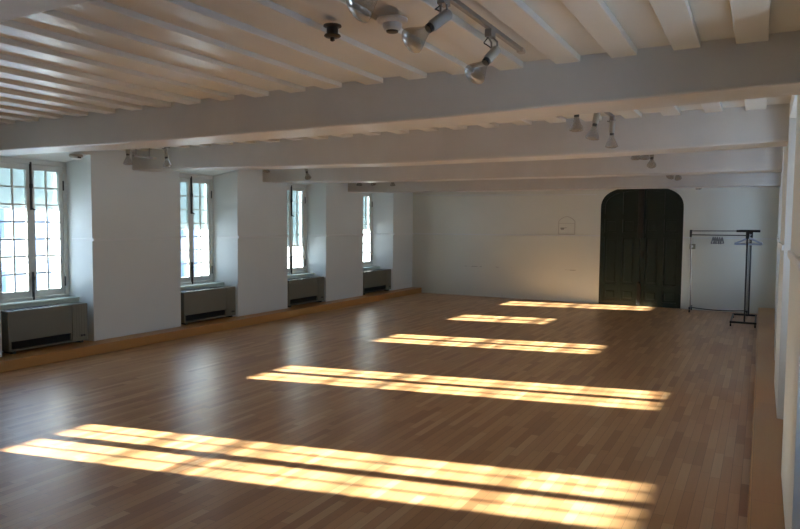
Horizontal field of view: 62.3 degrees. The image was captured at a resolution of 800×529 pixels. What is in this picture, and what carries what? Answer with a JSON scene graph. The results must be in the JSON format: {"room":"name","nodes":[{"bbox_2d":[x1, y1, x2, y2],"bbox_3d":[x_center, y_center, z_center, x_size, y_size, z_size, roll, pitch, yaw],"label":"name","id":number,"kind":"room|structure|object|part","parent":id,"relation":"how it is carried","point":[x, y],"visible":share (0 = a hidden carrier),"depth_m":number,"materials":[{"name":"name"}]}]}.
{"room":"empty hall","nodes":[
{"label":"empty hall","id":0,"kind":"room"},
{"bbox_2d":[0,150,412,356],"bbox_3d":[-3.993,-0.316,8.632,0.745,2.770,17.118,2,4,29],"label":"wall","id":1,"kind":"structure","parent":0,"point":[131,287],"depth_m":9.42,"materials":[{"name":"white paint"}]},
{"bbox_2d":[0,156,79,351],"bbox_3d":[-4.438,-0.144,7.951,0.410,2.229,1.030,2,4,29],"label":"window","id":2,"kind":"structure","parent":1,"relation":"in","point":[33,297],"depth_m":7.95,"materials":[{"name":"paint"}]},
{"bbox_2d":[0,168,56,209],"bbox_3d":[-4.492,-0.953,7.926,0.035,0.573,0.895,2,4,29],"label":"roller blind","id":3,"kind":"object","parent":2,"relation":"attached to","point":[18,175],"visible":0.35,"depth_m":7.89,"materials":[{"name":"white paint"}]},
{"bbox_3d":[-4.601,-0.086,8.043,0.040,0.023,0.950,2,4,29],"label":"guard rail","id":4,"kind":"part","parent":2,"relation":"part of","materials":[{"name":"metal"}]},
{"bbox_3d":[-4.384,-0.931,7.888,0.067,0.578,0.038,-1,4,-16],"label":"bolt rod","id":5,"kind":"part","parent":2,"relation":"part of","materials":[{"name":"black paint"}]},
{"bbox_3d":[-4.407,0.257,7.956,0.036,0.340,0.036,2,4,29],"label":"bolt rod","id":6,"kind":"part","parent":2,"relation":"part of","materials":[{"name":"black paint"}]},
{"bbox_3d":[-4.436,-0.405,7.935,0.070,1.705,0.930,2,4,29],"label":"frame","id":7,"kind":"part","parent":2,"relation":"part of","materials":[{"name":"paint"}]},
{"bbox_3d":[-4.280,0.716,7.912,0.015,0.520,1.030,2,4,29],"label":"panel","id":8,"kind":"part","parent":2,"relation":"part of","materials":[{"name":"green paint"}]},
{"bbox_3d":[-4.337,0.441,7.928,0.170,0.026,1.027,2,4,29],"label":"sill","id":9,"kind":"part","parent":2,"relation":"part of","materials":[{"name":"green paint"}]},
{"bbox_2d":[69,154,82,159],"bbox_3d":[-3.927,-1.300,8.017,0.156,0.066,0.156,2,4,29],"label":"emergency light","id":10,"kind":"object","parent":1,"relation":"attached to","point":[72,156],"visible":1,"depth_m":7.97,"materials":[{"name":"beige plastic"}]},
{"bbox_2d":[179,173,223,290],"bbox_3d":[-3.223,-0.268,10.166,0.410,2.229,1.030,2,4,29],"label":"window","id":11,"kind":"structure","parent":1,"relation":"in","point":[190,282],"depth_m":10.25,"materials":[{"name":"paint"}]},
{"bbox_3d":[-3.192,0.133,10.172,0.036,0.340,0.036,2,4,29],"label":"bolt rod","id":12,"kind":"part","parent":11,"relation":"part of","materials":[{"name":"black paint"}]},
{"bbox_3d":[-3.170,-1.055,10.104,0.067,0.578,0.038,-1,4,-16],"label":"bolt rod","id":13,"kind":"part","parent":11,"relation":"part of","materials":[{"name":"black paint"}]},
{"bbox_2d":[180,182,206,229],"bbox_3d":[-3.278,-0.949,10.150,0.035,0.828,0.895,2,4,29],"label":"roller blind","id":14,"kind":"object","parent":11,"relation":"attached to","point":[182,184],"visible":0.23,"depth_m":10.30,"materials":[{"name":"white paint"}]},
{"bbox_3d":[-3.123,0.317,10.144,0.170,0.026,1.027,2,4,29],"label":"sill","id":15,"kind":"part","parent":11,"relation":"part of","materials":[{"name":"green paint"}]},
{"bbox_3d":[-3.066,0.592,10.128,0.015,0.520,1.030,2,4,29],"label":"panel","id":16,"kind":"part","parent":11,"relation":"part of","materials":[{"name":"green paint"}]},
{"bbox_2d":[0,287,421,372],"bbox_3d":[-3.738,0.998,8.565,0.652,0.118,16.517,2,4,29],"label":"trim","id":17,"kind":"structure","parent":1,"relation":"attached to","point":[27,358],"depth_m":9.04,"materials":[{"name":"brown wood"}]},
{"bbox_2d":[1,302,87,353],"bbox_3d":[-4.191,0.736,7.813,0.218,0.489,0.980,2,4,29],"label":"heater","id":18,"kind":"object","parent":17,"relation":"on","point":[25,328],"visible":0.99,"depth_m":7.70,"materials":[{"name":"grey metal"}]},
{"bbox_2d":[7,304,57,310],"bbox_3d":[-4.246,0.500,7.713,0.130,0.007,0.675,2,4,29],"label":"vent","id":19,"kind":"object","parent":18,"relation":"attached to","point":[54,305],"depth_m":7.68,"materials":[{"name":"paint"}]},
{"bbox_2d":[11,333,69,348],"bbox_3d":[-4.235,0.888,7.732,0.169,0.095,0.720,2,4,29],"label":"grille","id":20,"kind":"object","parent":18,"relation":"attached to","point":[47,339],"depth_m":7.67,"materials":[{"name":"metal"}]},
{"bbox_3d":[-4.008,0.704,8.155,0.209,0.454,0.203,2,4,29],"label":"control panel","id":21,"kind":"part","parent":18,"relation":"part of","materials":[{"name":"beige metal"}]},
{"bbox_2d":[181,286,235,324],"bbox_3d":[-2.950,0.609,10.077,0.218,0.489,1.070,2,4,29],"label":"heater","id":22,"kind":"object","parent":17,"relation":"on","point":[200,304],"visible":0.89,"depth_m":9.97,"materials":[{"name":"grey metal"}]},
{"bbox_2d":[182,287,216,291],"bbox_3d":[-3.005,0.373,9.977,0.130,0.007,0.765,2,4,29],"label":"vent","id":23,"kind":"object","parent":22,"relation":"attached to","point":[212,289],"depth_m":9.95,"materials":[{"name":"paint"}]},
{"bbox_2d":[185,310,224,320],"bbox_3d":[-2.994,0.761,9.996,0.169,0.095,0.810,2,4,29],"label":"grille","id":24,"kind":"object","parent":22,"relation":"attached to","point":[199,315],"depth_m":9.92,"materials":[{"name":"metal"}]},
{"bbox_3d":[-2.746,0.576,10.458,0.209,0.454,0.203,2,4,29],"label":"control panel","id":25,"kind":"part","parent":22,"relation":"part of","materials":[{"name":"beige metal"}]},
{"bbox_2d":[287,276,323,306],"bbox_3d":[-1.787,0.491,12.199,0.218,0.489,1.075,2,4,29],"label":"heater","id":26,"kind":"object","parent":17,"relation":"on","point":[302,290],"visible":0.9,"depth_m":12.11,"materials":[{"name":"grey metal"}]},
{"bbox_2d":[290,296,316,303],"bbox_3d":[-1.831,0.642,12.117,0.169,0.095,0.815,2,4,29],"label":"grille","id":27,"kind":"object","parent":26,"relation":"attached to","point":[293,299],"depth_m":12.05,"materials":[{"name":"metal"}]},
{"bbox_3d":[-1.581,0.457,12.582,0.209,0.454,0.203,2,4,29],"label":"control panel","id":28,"kind":"part","parent":26,"relation":"part of","materials":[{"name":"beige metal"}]},
{"bbox_2d":[363,269,390,294],"bbox_3d":[-0.564,0.366,14.430,0.218,0.489,1.160,2,4,29],"label":"heater","id":29,"kind":"object","parent":17,"relation":"on","point":[378,279],"visible":0.88,"depth_m":14.35,"materials":[{"name":"grey metal"}]},
{"bbox_2d":[364,285,385,291],"bbox_3d":[-0.608,0.518,14.349,0.169,0.095,0.900,2,4,29],"label":"grille","id":30,"kind":"object","parent":29,"relation":"attached to","point":[367,288],"depth_m":14.26,"materials":[{"name":"metal"}]},
{"bbox_3d":[-0.338,0.330,14.851,0.209,0.454,0.203,2,4,29],"label":"control panel","id":31,"kind":"part","parent":29,"relation":"part of","materials":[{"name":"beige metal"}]},
{"bbox_2d":[69,233,413,240],"bbox_3d":[-3.817,-0.325,8.535,0.399,0.033,16.518,2,4,29],"label":"trim","id":32,"kind":"structure","parent":1,"relation":"attached to","point":[157,238],"depth_m":9.37,"materials":[{"name":"white paint"}]},
{"bbox_2d":[287,183,314,278],"bbox_3d":[-2.047,-0.388,12.312,0.410,2.229,1.030,2,4,29],"label":"window","id":33,"kind":"structure","parent":1,"relation":"in","point":[298,272],"depth_m":12.45,"materials":[{"name":"paint"}]},
{"bbox_3d":[-1.994,-1.175,12.250,0.067,0.578,0.038,-1,4,-16],"label":"bolt rod","id":34,"kind":"part","parent":33,"relation":"part of","materials":[{"name":"black paint"}]},
{"bbox_2d":[293,191,300,244],"bbox_3d":[-2.103,-0.912,12.305,0.035,1.143,0.895,2,4,29],"label":"roller blind","id":35,"kind":"object","parent":33,"relation":"attached to","point":[294,192],"visible":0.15,"depth_m":12.57,"materials":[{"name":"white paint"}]},
{"bbox_3d":[-2.045,-0.649,12.297,0.070,1.705,0.930,2,4,29],"label":"frame","id":36,"kind":"part","parent":33,"relation":"part of","materials":[{"name":"paint"}]},
{"bbox_3d":[-1.889,0.472,12.274,0.015,0.520,1.030,2,4,29],"label":"panel","id":37,"kind":"part","parent":33,"relation":"part of","materials":[{"name":"green paint"}]},
{"bbox_3d":[-1.946,0.197,12.290,0.170,0.026,1.027,2,4,29],"label":"sill","id":38,"kind":"part","parent":33,"relation":"part of","materials":[{"name":"green paint"}]},
{"bbox_2d":[363,193,379,270],"bbox_3d":[-0.861,-0.509,14.476,0.410,2.229,1.030,2,4,29],"label":"window","id":39,"kind":"structure","parent":1,"relation":"in","point":[367,265],"depth_m":14.77,"materials":[{"name":"paint"}]},
{"bbox_2d":[363,196,368,229],"bbox_3d":[-0.916,-1.183,14.460,0.035,0.843,0.895,2,4,29],"label":"roller blind","id":40,"kind":"object","parent":39,"relation":"attached to","point":[363,196],"visible":0.21,"depth_m":14.70,"materials":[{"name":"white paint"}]},
{"bbox_3d":[-0.859,-0.770,14.460,0.070,1.705,0.930,2,4,29],"label":"frame","id":41,"kind":"part","parent":39,"relation":"part of","materials":[{"name":"paint"}]},
{"bbox_3d":[-0.761,0.076,14.453,0.170,0.026,1.027,2,4,29],"label":"sill","id":42,"kind":"part","parent":39,"relation":"part of","materials":[{"name":"green paint"}]},
{"bbox_2d":[0,293,757,528],"bbox_3d":[-0.398,1.343,6.754,8.970,0.300,17.118,2,4,29],"label":"floor","id":43,"kind":"structure","parent":0,"point":[419,410],"depth_m":5.31,"materials":[{"name":"brown wood"}]},
{"bbox_2d":[688,230,749,313],"bbox_3d":[5.939,0.134,12.303,1.052,1.545,0.448,2,4,29],"label":"rack","id":44,"kind":"object","parent":43,"relation":"on","point":[691,234],"visible":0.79,"depth_m":12.32,"materials":[{"name":"grey metal"}]},
{"bbox_3d":[5.501,0.126,12.520,0.058,1.391,0.028,2,4,29],"label":"post","id":45,"kind":"part","parent":44,"relation":"part of","materials":[{"name":"grey metal"}]},
{"bbox_3d":[6.347,0.160,12.058,0.028,1.390,0.028,2,4,29],"label":"post","id":46,"kind":"part","parent":44,"relation":"part of","materials":[{"name":"grey metal"}]},
{"bbox_2d":[729,230,759,327],"bbox_3d":[5.776,0.202,11.060,0.385,1.558,1.148,2,4,29],"label":"rack","id":47,"kind":"object","parent":43,"relation":"on","point":[746,231],"visible":0.93,"depth_m":10.60,"materials":[{"name":"black metal"}]},
{"bbox_3d":[5.527,0.206,10.569,0.031,1.435,0.027,2,4,29],"label":"post","id":48,"kind":"part","parent":47,"relation":"part of","materials":[{"name":"black metal"}]},
{"bbox_2d":[734,234,761,245],"bbox_3d":[5.628,-0.401,10.685,0.410,0.182,0.025,2,4,23],"label":"clothes hanger","id":49,"kind":"object","parent":47,"relation":"hanging from","point":[735,243],"visible":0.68,"depth_m":10.67,"materials":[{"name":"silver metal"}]},
{"bbox_3d":[5.627,-0.375,10.687,0.410,0.130,0.025,2,4,23],"label":"shoulder frame","id":50,"kind":"part","parent":49,"relation":"part of","materials":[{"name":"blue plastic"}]},
{"bbox_3d":[6.090,0.153,11.513,0.031,1.435,0.027,2,4,29],"label":"post","id":51,"kind":"part","parent":47,"relation":"part of","materials":[{"name":"black metal"}]},
{"bbox_2d":[0,0,799,151],"bbox_3d":[-0.376,-1.463,6.585,9.170,0.278,17.118,2,4,29],"label":"ceiling","id":52,"kind":"structure","parent":0,"point":[98,56],"depth_m":3.43,"materials":[{"name":"beige paint"}]},
{"bbox_2d":[0,0,92,21],"bbox_3d":[-2.533,-1.040,2.723,7.725,0.332,0.366,2,4,29],"label":"ceiling beam","id":53,"kind":"structure","parent":52,"relation":"attached to","point":[9,9],"depth_m":2.13,"materials":[{"name":"white paint"}]},
{"bbox_2d":[132,148,156,159],"bbox_3d":[-2.860,-1.308,7.403,0.036,0.238,0.310,2,4,29],"label":"track","id":54,"kind":"object","parent":52,"relation":"hanging from","point":[135,155],"visible":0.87,"depth_m":7.39,"materials":[{"name":"grey metal"}]},
{"bbox_3d":[-2.873,-1.203,7.387,0.024,0.022,0.260,2,4,29],"label":"rail","id":55,"kind":"part","parent":54,"relation":"part of","materials":[{"name":"grey metal"}]},
{"bbox_2d":[162,147,169,158],"bbox_3d":[-2.709,-1.257,7.694,0.113,0.259,0.104,2,4,29],"label":"spotlight","id":56,"kind":"object","parent":52,"relation":"hanging from","point":[165,152],"visible":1,"depth_m":7.68,"materials":[{"name":"white metal"}]},
{"bbox_2d":[163,148,167,156],"bbox_3d":[-2.731,-1.300,7.704,0.061,0.104,0.046,2,4,29],"label":"socket","id":57,"kind":"object","parent":56,"relation":"attached to","point":[165,152],"depth_m":7.68,"materials":[{"name":"beige ceramic"}]},
{"bbox_2d":[323,23,341,41],"bbox_3d":[-0.317,-1.083,3.099,0.086,0.074,0.086,2,4,29],"label":"ceiling fitting","id":58,"kind":"object","parent":52,"relation":"attached to","point":[331,33],"visible":1,"depth_m":3.08,"materials":[{"name":"paint"}]},
{"bbox_3d":[-0.316,-1.114,3.097,0.086,0.012,0.086,2,4,29],"label":"mounting plate","id":59,"kind":"part","parent":58,"relation":"part of","materials":[{"name":"paint"}]},
{"bbox_2d":[376,14,407,33],"bbox_3d":[-0.035,-1.076,2.985,0.143,0.061,0.143,2,4,29],"label":"smoke detector","id":60,"kind":"object","parent":52,"relation":"attached to","point":[391,23],"visible":1,"depth_m":2.95,"materials":[{"name":"beige plastic"}]},
{"bbox_2d":[386,29,397,33],"bbox_3d":[-0.035,-1.050,2.986,0.057,0.008,0.057,2,4,29],"label":"grille","id":61,"kind":"object","parent":60,"relation":"attached to","point":[390,31],"depth_m":2.97,"materials":[{"name":"metal"}]},
{"bbox_3d":[-0.035,-1.096,2.983,0.143,0.022,0.143,2,4,29],"label":"plate","id":62,"kind":"part","parent":60,"relation":"part of","materials":[{"name":"beige plastic"}]},
{"bbox_2d":[0,30,799,155],"bbox_3d":[-1.210,-1.162,5.137,7.725,0.358,0.356,2,4,29],"label":"ceiling beam","id":63,"kind":"structure","parent":52,"relation":"attached to","point":[721,70],"depth_m":4.14,"materials":[{"name":"white paint"}]},
{"bbox_2d":[132,103,789,171],"bbox_3d":[-0.166,-1.253,7.043,7.725,0.389,0.366,2,4,29],"label":"ceiling beam","id":64,"kind":"structure","parent":52,"relation":"attached to","point":[734,127],"depth_m":6.22,"materials":[{"name":"white paint"}]},
{"bbox_2d":[450,0,525,53],"bbox_3d":[0.174,-1.070,2.619,0.036,0.026,1.960,2,4,29],"label":"track","id":65,"kind":"object","parent":52,"relation":"attached to","point":[458,4],"visible":1,"depth_m":2.99,"materials":[{"name":"grey metal"}]},
{"bbox_2d":[425,0,452,32],"bbox_3d":[0.108,-0.937,2.576,0.230,0.244,0.104,-2,4,-39],"label":"spotlight","id":66,"kind":"object","parent":65,"relation":"hanging from","point":[444,16],"visible":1,"depth_m":2.57,"materials":[{"name":"white metal"}]},
{"bbox_2d":[428,9,452,31],"bbox_3d":[0.156,-0.954,2.584,0.106,0.094,0.046,-1,4,-28],"label":"socket","id":67,"kind":"object","parent":66,"relation":"attached to","point":[444,16],"depth_m":2.57,"materials":[{"name":"beige ceramic"}]},
{"bbox_3d":[0.179,-1.022,2.615,0.049,0.078,0.063,2,4,29],"label":"arm","id":68,"kind":"part","parent":66,"relation":"part of","materials":[{"name":"grey metal"}]},
{"bbox_2d":[482,28,500,65],"bbox_3d":[0.384,-0.947,3.000,0.103,0.270,0.217,4,5,44],"label":"spotlight","id":69,"kind":"object","parent":65,"relation":"hanging from","point":[494,51],"visible":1,"depth_m":3.01,"materials":[{"name":"white metal"}]},
{"bbox_3d":[0.431,-1.035,3.054,0.070,0.100,0.070,2,4,29],"label":"arm","id":70,"kind":"part","parent":69,"relation":"part of","materials":[{"name":"grey metal"}]},
{"bbox_2d":[484,46,500,63],"bbox_3d":[0.420,-0.956,3.016,0.091,0.089,0.046,-2,4,-38],"label":"socket","id":71,"kind":"object","parent":69,"relation":"attached to","point":[494,51],"depth_m":2.99,"materials":[{"name":"white metal"}]},
{"bbox_2d":[262,147,782,182],"bbox_3d":[1.070,-1.382,9.298,7.725,0.383,0.356,2,4,29],"label":"ceiling beam","id":72,"kind":"structure","parent":52,"relation":"attached to","point":[767,159],"depth_m":8.56,"materials":[{"name":"white paint"}]},
{"bbox_2d":[348,172,780,192],"bbox_3d":[2.302,-1.494,11.545,7.725,0.410,0.346,2,4,29],"label":"ceiling beam","id":73,"kind":"structure","parent":52,"relation":"attached to","point":[771,179],"depth_m":10.96,"materials":[{"name":"white paint"}]},
{"bbox_2d":[604,112,615,118],"bbox_3d":[1.452,-1.199,4.931,0.036,0.026,1.450,2,4,29],"label":"track","id":74,"kind":"object","parent":52,"relation":"attached to","point":[609,114],"visible":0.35,"depth_m":5.38,"materials":[{"name":"grey metal"}]},
{"bbox_2d":[592,113,599,126],"bbox_3d":[1.435,-1.058,4.931,0.104,0.264,0.103,2,4,29],"label":"spotlight","id":75,"kind":"object","parent":74,"relation":"hanging from","point":[596,116],"visible":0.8,"depth_m":4.92,"materials":[{"name":"white metal"}]},
{"bbox_2d":[607,116,614,135],"bbox_3d":[1.750,-1.090,5.465,0.103,0.259,0.103,2,4,29],"label":"spotlight","id":76,"kind":"object","parent":74,"relation":"hanging from","point":[611,121],"visible":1,"depth_m":5.44,"materials":[{"name":"white metal"}]},
{"bbox_2d":[609,121,614,132],"bbox_3d":[1.751,-1.133,5.462,0.046,0.098,0.046,2,4,29],"label":"socket","id":77,"kind":"object","parent":76,"relation":"attached to","point":[611,123],"depth_m":5.44,"materials":[{"name":"beige ceramic"}]},
{"bbox_2d":[412,187,779,313],"bbox_3d":[3.651,-0.591,14.028,8.970,2.750,0.300,2,4,29],"label":"wall","id":78,"kind":"structure","parent":0,"point":[550,268],"depth_m":14.03,"materials":[{"name":"white paint"}]},
{"bbox_2d":[558,216,574,234],"bbox_3d":[3.507,-0.822,13.912,0.356,0.387,0.018,2,4,29],"label":"wall plaque","id":79,"kind":"object","parent":78,"relation":"attached to","point":[566,225],"visible":1,"depth_m":13.91,"materials":[{"name":"white paint"}]},
{"bbox_2d":[413,233,776,239],"bbox_3d":[3.594,-0.603,13.878,7.521,0.046,0.016,2,4,29],"label":"trim","id":80,"kind":"structure","parent":78,"relation":"attached to","point":[413,233],"depth_m":14.18,"materials":[{"name":"white paint"}]},
{"bbox_2d":[598,189,683,308],"bbox_3d":[4.802,-0.359,13.236,1.573,2.400,0.155,2,4,29],"label":"door","id":81,"kind":"structure","parent":78,"relation":"in","point":[641,230],"depth_m":13.24,"materials":[{"name":"green paint"}]},
{"bbox_3d":[4.466,-0.098,13.473,0.516,1.555,0.018,2,4,29],"label":"raised panel","id":82,"kind":"part","parent":81,"relation":"part of","materials":[{"name":"green paint"}]},
{"bbox_3d":[4.780,0.577,13.266,0.070,0.468,0.095,2,4,29],"label":"handle","id":83,"kind":"part","parent":81,"relation":"part of","materials":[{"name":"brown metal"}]},
{"bbox_3d":[5.165,-0.069,13.091,0.516,1.555,0.018,2,4,29],"label":"raised panel","id":84,"kind":"part","parent":81,"relation":"part of","materials":[{"name":"green paint"}]},
{"bbox_2d":[774,95,799,528],"bbox_3d":[3.197,-0.023,4.707,0.800,2.770,17.118,2,4,29],"label":"wall","id":85,"kind":"structure","parent":0,"point":[787,288],"depth_m":3.73,"materials":[{"name":"white paint"}]},
{"bbox_2d":[747,308,784,528],"bbox_3d":[2.961,1.271,4.909,0.615,0.118,16.517,2,4,29],"label":"trim","id":86,"kind":"structure","parent":85,"relation":"attached to","point":[765,499],"depth_m":4.57,"materials":[{"name":"brown wood"}]},
{"bbox_2d":[777,235,799,270],"bbox_3d":[3.026,-0.111,4.796,0.441,0.043,16.518,2,4,29],"label":"trim","id":87,"kind":"structure","parent":85,"relation":"attached to","point":[793,258],"depth_m":3.47,"materials":[{"name":"white paint"}]},
{"label":"outside","id":88,"kind":"structure","parent":0,"visible":0},
{"bbox_3d":[-1.201,3.978,29.424,150.000,0.300,170.000,2,4,29],"label":"ground","id":89,"kind":"structure","parent":88,"visible":0},
{"bbox_2d":[0,208,287,292],"bbox_3d":[-2.896,-2.235,50.843,6.070,9.500,63.500,2,4,29],"label":"building","id":90,"kind":"structure","parent":89,"relation":"on","point":[5,214],"depth_m":24.52,"materials":[{"name":"stone"}]}
]}

